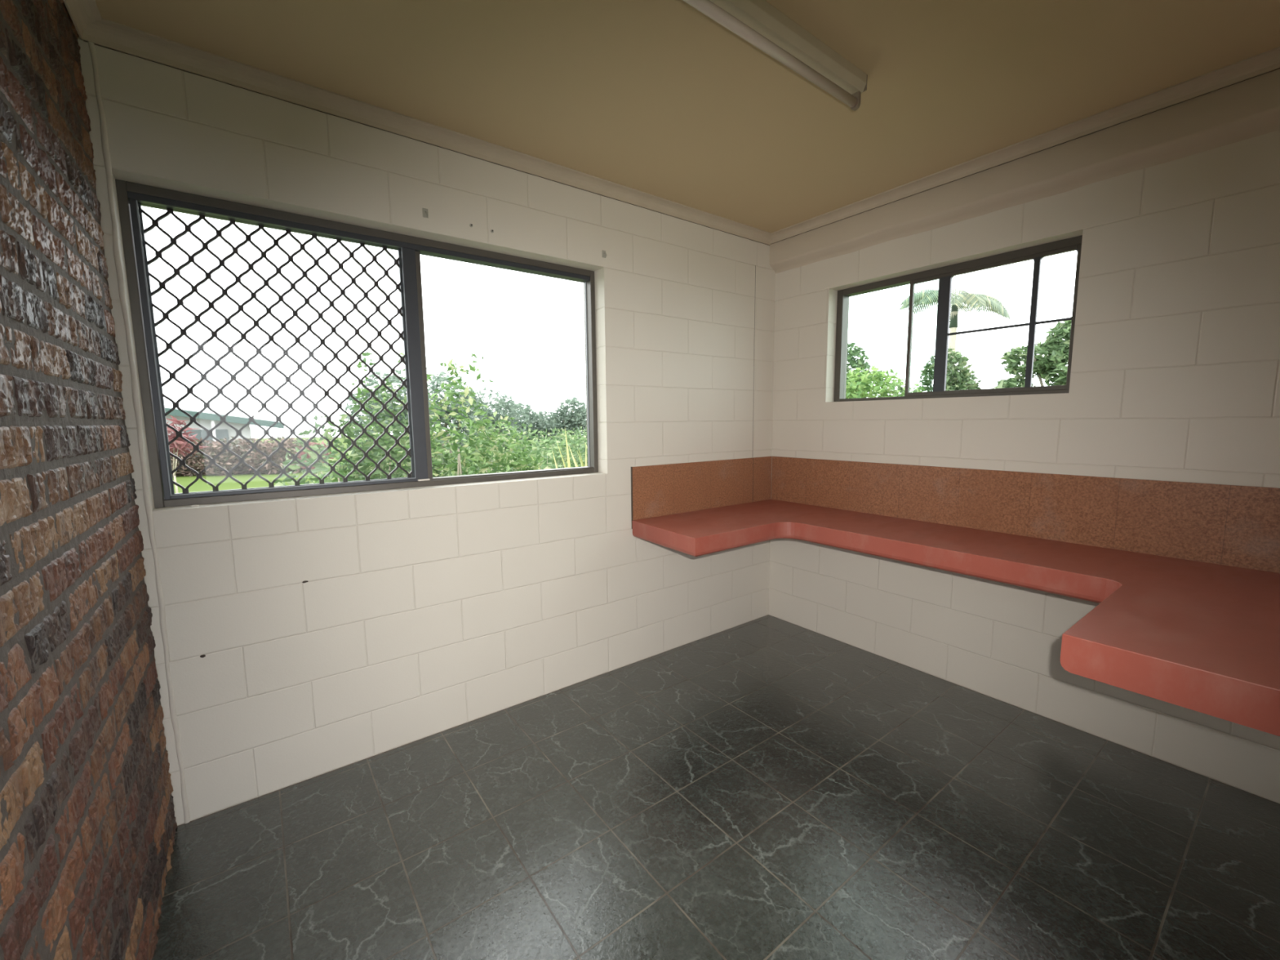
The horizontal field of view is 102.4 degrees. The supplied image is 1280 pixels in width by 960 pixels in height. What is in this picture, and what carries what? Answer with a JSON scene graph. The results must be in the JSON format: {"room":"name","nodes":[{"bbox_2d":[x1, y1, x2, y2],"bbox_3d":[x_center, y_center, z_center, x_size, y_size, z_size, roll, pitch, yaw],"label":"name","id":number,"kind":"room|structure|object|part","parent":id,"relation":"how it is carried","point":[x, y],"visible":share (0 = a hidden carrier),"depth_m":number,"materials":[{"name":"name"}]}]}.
{"room":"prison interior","nodes":[
{"label":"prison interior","id":0,"kind":"room"},
{"bbox_2d":[0,0,177,959],"bbox_3d":[-0.921,0.059,0.501,0.258,2.635,2.780,-6,8,-37],"label":"wall","id":1,"kind":"structure","parent":0,"point":[88,824],"depth_m":1.08,"materials":[{"name":"brick"}]},
{"bbox_2d":[62,0,102,39],"bbox_3d":[-0.864,-1.222,0.516,0.058,0.050,2.580,-6,8,-37],"label":"trim","id":2,"kind":"structure","parent":1,"relation":"attached to","point":[82,13],"depth_m":1.47,"materials":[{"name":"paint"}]},
{"bbox_2d":[77,39,775,826],"bbox_3d":[-0.521,0.035,2.655,3.465,3.350,0.190,-6,8,-37],"label":"wall","id":3,"kind":"structure","parent":0,"point":[420,612],"depth_m":2.23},
{"bbox_2d":[88,41,190,823],"bbox_3d":[-1.628,-0.043,1.688,0.020,2.550,0.005,-6,8,-37],"label":"trim","id":4,"kind":"structure","parent":3,"relation":"attached to","point":[104,144],"depth_m":1.67,"materials":[{"name":"white paint"}]},
{"bbox_2d":[115,178,598,507],"bbox_3d":[-0.985,-0.507,2.288,1.816,1.080,0.073,-6,8,-37],"label":"window","id":5,"kind":"structure","parent":3,"relation":"in","point":[129,194],"depth_m":2.08,"materials":[{"name":"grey metal"}]},
{"bbox_2d":[137,203,414,494],"bbox_3d":[-1.351,-0.474,2.032,0.856,1.017,0.016,-6,8,-37],"label":"security grille","id":6,"kind":"object","parent":5,"relation":"attached to","point":[399,286],"visible":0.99,"depth_m":1.98,"materials":[{"name":"black metal"}]},
{"bbox_3d":[-1.324,-0.470,2.017,0.886,1.016,0.020,-6,8,-37],"label":"sliding sash","id":7,"kind":"part","parent":5,"relation":"part of","materials":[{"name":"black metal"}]},
{"bbox_2d":[78,17,771,245],"bbox_3d":[-0.385,-1.451,2.438,3.155,0.050,0.058,-6,8,-37],"label":"trim","id":8,"kind":"structure","parent":3,"relation":"attached to","point":[104,33],"depth_m":1.96,"materials":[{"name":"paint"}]},
{"bbox_2d":[422,208,428,217],"bbox_3d":[-0.883,-1.104,2.123,0.022,0.038,0.023,-6,8,-37],"label":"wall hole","id":9,"kind":"object","parent":3,"relation":"attached to","point":[425,214],"visible":1,"depth_m":2.13,"materials":[{"name":"grey"}]},
{"bbox_2d":[601,249,606,257],"bbox_3d":[-0.180,-1.164,2.647,0.022,0.038,0.023,-6,8,-37],"label":"curtain hook","id":10,"kind":"object","parent":3,"relation":"attached to","point":[603,252],"visible":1,"depth_m":2.65,"materials":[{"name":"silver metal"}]},
{"bbox_2d":[631,456,771,528],"bbox_3d":[0.436,0.055,3.253,1.206,0.353,0.009,-6,8,-37],"label":"backsplash","id":11,"kind":"structure","parent":3,"relation":"attached to","point":[659,490],"depth_m":3.18,"materials":[{"name":"brown tile"}]},
{"bbox_3d":[0.842,-0.004,3.553,0.190,0.312,0.009,-6,8,-37],"label":"panel","id":12,"kind":"part","parent":11,"relation":"part of","materials":[{"name":"brown tile"}]},
{"bbox_2d":[752,265,755,437],"bbox_3d":[0.755,-0.771,3.410,0.002,1.248,0.003,-6,8,-37],"label":"trim","id":13,"kind":"structure","parent":3,"relation":"attached to","point":[755,265],"depth_m":3.41,"materials":[{"name":"brown"}]},
{"bbox_2d":[95,0,1279,232],"bbox_3d":[0.373,-1.440,1.420,3.655,0.150,2.970,-6,8,-37],"label":"ceiling","id":14,"kind":"structure","parent":0,"point":[659,98],"depth_m":1.76,"materials":[{"name":"beige paint"}]},
{"bbox_2d":[682,0,867,111],"bbox_3d":[0.280,-1.316,1.455,1.238,0.104,0.060,-6,8,-37],"label":"light","id":15,"kind":"object","parent":14,"relation":"attached to","point":[760,24],"visible":1,"depth_m":1.57,"materials":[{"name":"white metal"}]},
{"bbox_2d":[151,614,1279,959],"bbox_3d":[1.226,1.415,0.484,3.465,0.120,5.600,-6,8,-37],"label":"floor","id":16,"kind":"structure","parent":0,"point":[768,787],"depth_m":1.75,"materials":[{"name":"tile"}]},
{"bbox_2d":[768,129,1279,804],"bbox_3d":[1.775,0.015,2.636,0.190,3.350,2.970,-6,8,-37],"label":"wall","id":17,"kind":"structure","parent":0,"point":[1175,375],"depth_m":2.22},
{"bbox_2d":[632,499,1279,736],"bbox_3d":[1.198,0.343,2.239,1.237,0.098,2.567,-6,8,-37],"label":"countertop","id":18,"kind":"structure","parent":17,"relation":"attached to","point":[1204,637],"depth_m":1.74,"materials":[{"name":"red paint"}]},
{"bbox_2d":[833,235,1082,401],"bbox_3d":[1.624,-0.787,2.784,0.072,0.688,1.210,-6,8,-37],"label":"window","id":19,"kind":"structure","parent":17,"relation":"in","point":[944,274],"depth_m":2.72,"materials":[{"name":"brown metal"}]},
{"bbox_3d":[1.736,-0.758,2.604,0.020,0.638,0.748,-6,8,-37],"label":"sliding sash","id":20,"kind":"part","parent":19,"relation":"part of","materials":[{"name":"brown metal"}]},
{"bbox_2d":[769,68,1279,273],"bbox_3d":[1.657,-1.428,2.396,0.062,0.326,2.580,-6,8,-37],"label":"trim","id":21,"kind":"structure","parent":17,"relation":"attached to","point":[1248,108],"depth_m":2.18,"materials":[{"name":"white paint"}]},
{"bbox_2d":[771,456,1279,573],"bbox_3d":[1.694,0.101,2.586,0.009,0.312,2.566,-6,8,-37],"label":"backsplash","id":22,"kind":"structure","parent":17,"relation":"attached to","point":[1221,524],"depth_m":2.30,"materials":[{"name":"brown tile"}]},
{"bbox_3d":[1.213,0.041,0.524,3.225,2.600,0.120,-6,8,-37],"label":"wall","id":23,"kind":"structure","parent":0,"visible":0},
{"bbox_2d":[769,46,1279,244],"bbox_3d":[1.609,-1.464,2.355,0.058,0.044,2.580,-6,8,-37],"label":"trim","id":24,"kind":"structure","parent":23,"relation":"attached to","point":[1269,60],"depth_m":2.14,"materials":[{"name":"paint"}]},
{"label":"outside","id":25,"kind":"structure","parent":0,"visible":0},
{"bbox_2d":[173,437,579,493],"bbox_3d":[-2.053,-1.352,32.660,90.000,1.530,90.000,-6,8,-37],"label":"lawn","id":26,"kind":"structure","parent":25,"point":[228,484],"depth_m":15.48,"materials":[{"name":"green plant"}]},
{"bbox_2d":[166,415,208,493],"bbox_3d":[-9.325,-0.339,10.440,0.801,1.957,0.816,-1,7,-3],"label":"cordyline","id":27,"kind":"object","parent":26,"relation":"on","point":[180,446],"visible":0.44,"depth_m":10.35,"materials":[{"name":"red plant"}]},
{"bbox_3d":[-9.380,-0.176,10.405,0.122,1.643,0.163,1,7,12],"label":"stem","id":28,"kind":"part","parent":27,"relation":"part of","materials":[{"name":"grey plant"}]},
{"bbox_2d":[170,437,226,476],"bbox_3d":[-14.814,-0.717,16.765,2.247,1.430,1.415,-6,8,-37],"label":"bush","id":29,"kind":"object","parent":26,"relation":"on","point":[191,461],"visible":0.28,"depth_m":16.60,"materials":[{"name":"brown plant"}]},
{"bbox_2d":[164,407,284,471],"bbox_3d":[-20.197,-1.996,18.780,11.550,4.017,8.200,-6,8,-37],"label":"house","id":30,"kind":"structure","parent":26,"relation":"on","point":[207,420],"depth_m":18.16,"materials":[{"name":"grey"}]},
{"bbox_3d":[-14.818,-1.187,17.953,0.090,1.900,0.090,-6,8,-37],"label":"post","id":31,"kind":"part","parent":30,"relation":"part of","materials":[{"name":"grey paint"}]},
{"bbox_2d":[194,435,274,475],"bbox_3d":[-13.378,-0.768,17.090,2.160,1.398,1.477,-6,8,-37],"label":"bush","id":32,"kind":"object","parent":26,"relation":"on","point":[223,460],"visible":0.58,"depth_m":16.70,"materials":[{"name":"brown plant"}]},
{"bbox_2d":[241,435,312,474],"bbox_3d":[-12.039,-0.797,17.300,2.217,1.436,1.474,-6,8,-37],"label":"bush","id":33,"kind":"object","parent":26,"relation":"on","point":[279,456],"visible":0.55,"depth_m":16.96,"materials":[{"name":"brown plant"}]},
{"bbox_2d":[295,440,335,475],"bbox_3d":[-5.502,0.171,8.865,0.638,1.842,0.581,-1,7,0],"label":"cordyline","id":34,"kind":"object","parent":26,"relation":"on","point":[309,442],"visible":0.23,"depth_m":8.71,"materials":[{"name":"red plant"}]},
{"bbox_2d":[286,421,409,485],"bbox_3d":[-3.401,0.341,6.210,1.165,2.084,1.948,4,8,35],"label":"leafy shrub","id":35,"kind":"object","parent":26,"relation":"on","point":[341,472],"visible":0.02,"depth_m":6.14,"materials":[{"name":"green plant"}]},
{"bbox_2d":[271,377,452,486],"bbox_3d":[-2.286,0.346,4.457,1.446,2.458,1.189,-6,8,-37],"label":"leafy shrub","id":36,"kind":"object","parent":26,"relation":"on","point":[376,452],"visible":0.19,"depth_m":4.29,"materials":[{"name":"green plant"}]},
{"bbox_3d":[-2.233,0.669,4.516,0.614,1.802,0.169,-6,9,-41],"label":"stem","id":37,"kind":"part","parent":36,"relation":"part of","materials":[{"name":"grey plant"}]},
{"bbox_2d":[344,368,439,451],"bbox_3d":[-11.967,-2.903,25.036,4.328,4.932,2.913,-6,8,-37],"label":"tree","id":38,"kind":"object","parent":26,"relation":"on","point":[392,378],"visible":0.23,"depth_m":24.28,"materials":[{"name":"green plant"}]},
{"bbox_2d":[404,370,488,454],"bbox_3d":[-10.463,-3.266,28.061,4.621,5.205,3.012,-6,8,-37],"label":"tree","id":39,"kind":"object","parent":26,"relation":"on","point":[439,379],"visible":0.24,"depth_m":27.67,"materials":[{"name":"green plant"}]},
{"bbox_3d":[-10.457,-2.880,27.966,1.967,3.817,0.444,-6,8,-37],"label":"stem","id":40,"kind":"part","parent":39,"relation":"part of","materials":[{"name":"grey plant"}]},
{"bbox_2d":[351,351,550,477],"bbox_3d":[-1.441,0.255,4.491,1.704,2.700,1.165,-6,8,-37],"label":"leafy shrub","id":41,"kind":"object","parent":26,"relation":"on","point":[481,460],"visible":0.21,"depth_m":4.35,"materials":[{"name":"green plant"}]},
{"bbox_3d":[-1.297,0.629,4.614,0.639,1.840,0.196,-6,8,-37],"label":"stem","id":42,"kind":"part","parent":41,"relation":"part of","materials":[{"name":"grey plant"}]},
{"bbox_2d":[386,418,549,475],"bbox_3d":[-3.766,-0.205,11.555,4.200,2.308,2.879,-6,8,-37],"label":"bush","id":43,"kind":"object","parent":26,"relation":"on","point":[504,433],"visible":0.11,"depth_m":11.73,"materials":[{"name":"green plant"}]},
{"bbox_2d":[442,386,529,451],"bbox_3d":[-9.252,-3.398,31.404,5.577,4.567,3.602,-6,8,-37],"label":"tree","id":44,"kind":"object","parent":26,"relation":"on","point":[508,405],"visible":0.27,"depth_m":31.31,"materials":[{"name":"green plant"}]},
{"bbox_2d":[446,451,567,476],"bbox_3d":[-1.457,0.448,6.197,2.261,1.724,2.546,-6,8,-37],"label":"clump","id":45,"kind":"object","parent":26,"relation":"on","point":[561,451],"visible":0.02,"depth_m":6.50,"materials":[{"name":"green plant"}]},
{"bbox_2d":[486,400,549,447],"bbox_3d":[-8.701,-3.540,35.572,5.235,3.951,3.473,-6,8,-37],"label":"tree","id":46,"kind":"object","parent":26,"relation":"on","point":[531,415],"visible":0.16,"depth_m":35.57,"materials":[{"name":"green plant"}]},
{"bbox_2d":[468,435,587,474],"bbox_3d":[-1.670,0.143,9.820,3.236,1.974,2.274,-6,8,-37],"label":"bush","id":47,"kind":"object","parent":26,"relation":"on","point":[551,459],"visible":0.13,"depth_m":9.87,"materials":[{"name":"green plant"}]},
{"bbox_2d":[497,462,561,472],"bbox_3d":[-1.865,0.540,7.731,2.301,1.536,1.622,-6,8,-37],"label":"bush","id":48,"kind":"object","parent":26,"relation":"on","point":[553,465],"visible":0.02,"depth_m":8.11,"materials":[{"name":"green plant"}]},
{"bbox_2d":[502,426,586,467],"bbox_3d":[-2.348,-0.511,15.355,4.024,2.164,2.821,-6,8,-37],"label":"bush","id":49,"kind":"object","parent":26,"relation":"on","point":[553,429],"visible":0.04,"depth_m":15.27,"materials":[{"name":"green plant"}]},
{"bbox_2d":[521,409,570,445],"bbox_3d":[-7.139,-3.589,38.622,4.625,3.396,3.053,-6,8,-37],"label":"tree","id":50,"kind":"object","parent":26,"relation":"on","point":[548,415],"visible":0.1,"depth_m":37.73,"materials":[{"name":"green plant"}]},
{"bbox_2d":[510,431,587,468],"bbox_3d":[-1.189,-0.157,12.181,4.034,2.074,2.823,-6,8,-37],"label":"bush","id":51,"kind":"object","parent":26,"relation":"on","point":[577,433],"visible":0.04,"depth_m":11.78,"materials":[{"name":"green plant"}]},
{"bbox_2d":[523,428,586,469],"bbox_3d":[-0.588,0.403,5.598,1.672,1.937,1.716,-2,7,-9],"label":"plant","id":52,"kind":"object","parent":26,"relation":"on","point":[567,451],"visible":0.02,"depth_m":5.70,"materials":[{"name":"plant"}]},
{"bbox_2d":[537,426,586,467],"bbox_3d":[-0.837,-0.627,15.309,4.671,2.393,3.168,-6,8,-37],"label":"bush","id":53,"kind":"object","parent":26,"relation":"on","point":[569,436],"visible":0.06,"depth_m":14.63,"materials":[{"name":"green plant"}]},
{"bbox_2d":[549,397,586,448],"bbox_3d":[-4.515,-3.559,35.087,3.604,4.139,2.465,-6,8,-37],"label":"tree","id":54,"kind":"object","parent":26,"relation":"on","point":[575,418],"visible":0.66,"depth_m":34.38,"materials":[{"name":"green plant"}]},
{"bbox_2d":[846,342,881,398],"bbox_3d":[4.356,-1.034,11.085,1.221,3.791,1.249,-1,7,-7],"label":"slender tree","id":55,"kind":"object","parent":26,"relation":"on","point":[859,362],"visible":0.06,"depth_m":10.63,"materials":[{"name":"green plant"}]},
{"bbox_2d":[845,364,924,398],"bbox_3d":[3.321,-0.230,7.529,1.707,2.915,2.217,-6,9,-39],"label":"leafy shrub","id":56,"kind":"object","parent":26,"relation":"on","point":[853,388],"visible":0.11,"depth_m":7.17,"materials":[{"name":"green plant"}]},
{"bbox_2d":[918,346,982,391],"bbox_3d":[6.139,-0.864,10.408,1.356,3.631,1.560,-6,8,-37],"label":"tree","id":57,"kind":"object","parent":26,"relation":"on","point":[962,380],"visible":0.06,"depth_m":9.99,"materials":[{"name":"green plant"}]},
{"bbox_2d":[899,288,1011,367],"bbox_3d":[7.090,-1.788,11.935,2.383,5.136,2.291,-6,8,-37],"label":"palm tree","id":58,"kind":"object","parent":26,"relation":"on","point":[977,300],"visible":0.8,"depth_m":11.42,"materials":[{"name":"green plant"}]},
{"bbox_2d":[996,379,1003,388],"bbox_3d":[4.853,-0.090,7.499,1.076,2.671,1.288,-6,8,-37],"label":"banana plant","id":59,"kind":"object","parent":26,"relation":"on","point":[1001,384],"visible":0.02,"depth_m":7.26,"materials":[{"name":"green plant"}]},
{"bbox_2d":[992,315,1071,388],"bbox_3d":[7.559,-1.184,8.290,3.146,4.754,1.493,5,9,41],"label":"spreading tree","id":60,"kind":"object","parent":26,"relation":"on","point":[1055,350],"visible":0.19,"depth_m":8.49,"materials":[{"name":"green plant"}]},
{"bbox_3d":[7.141,-0.801,8.540,1.586,3.943,0.461,2,7,24],"label":"stem","id":61,"kind":"part","parent":60,"relation":"part of","materials":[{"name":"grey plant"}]}
]}

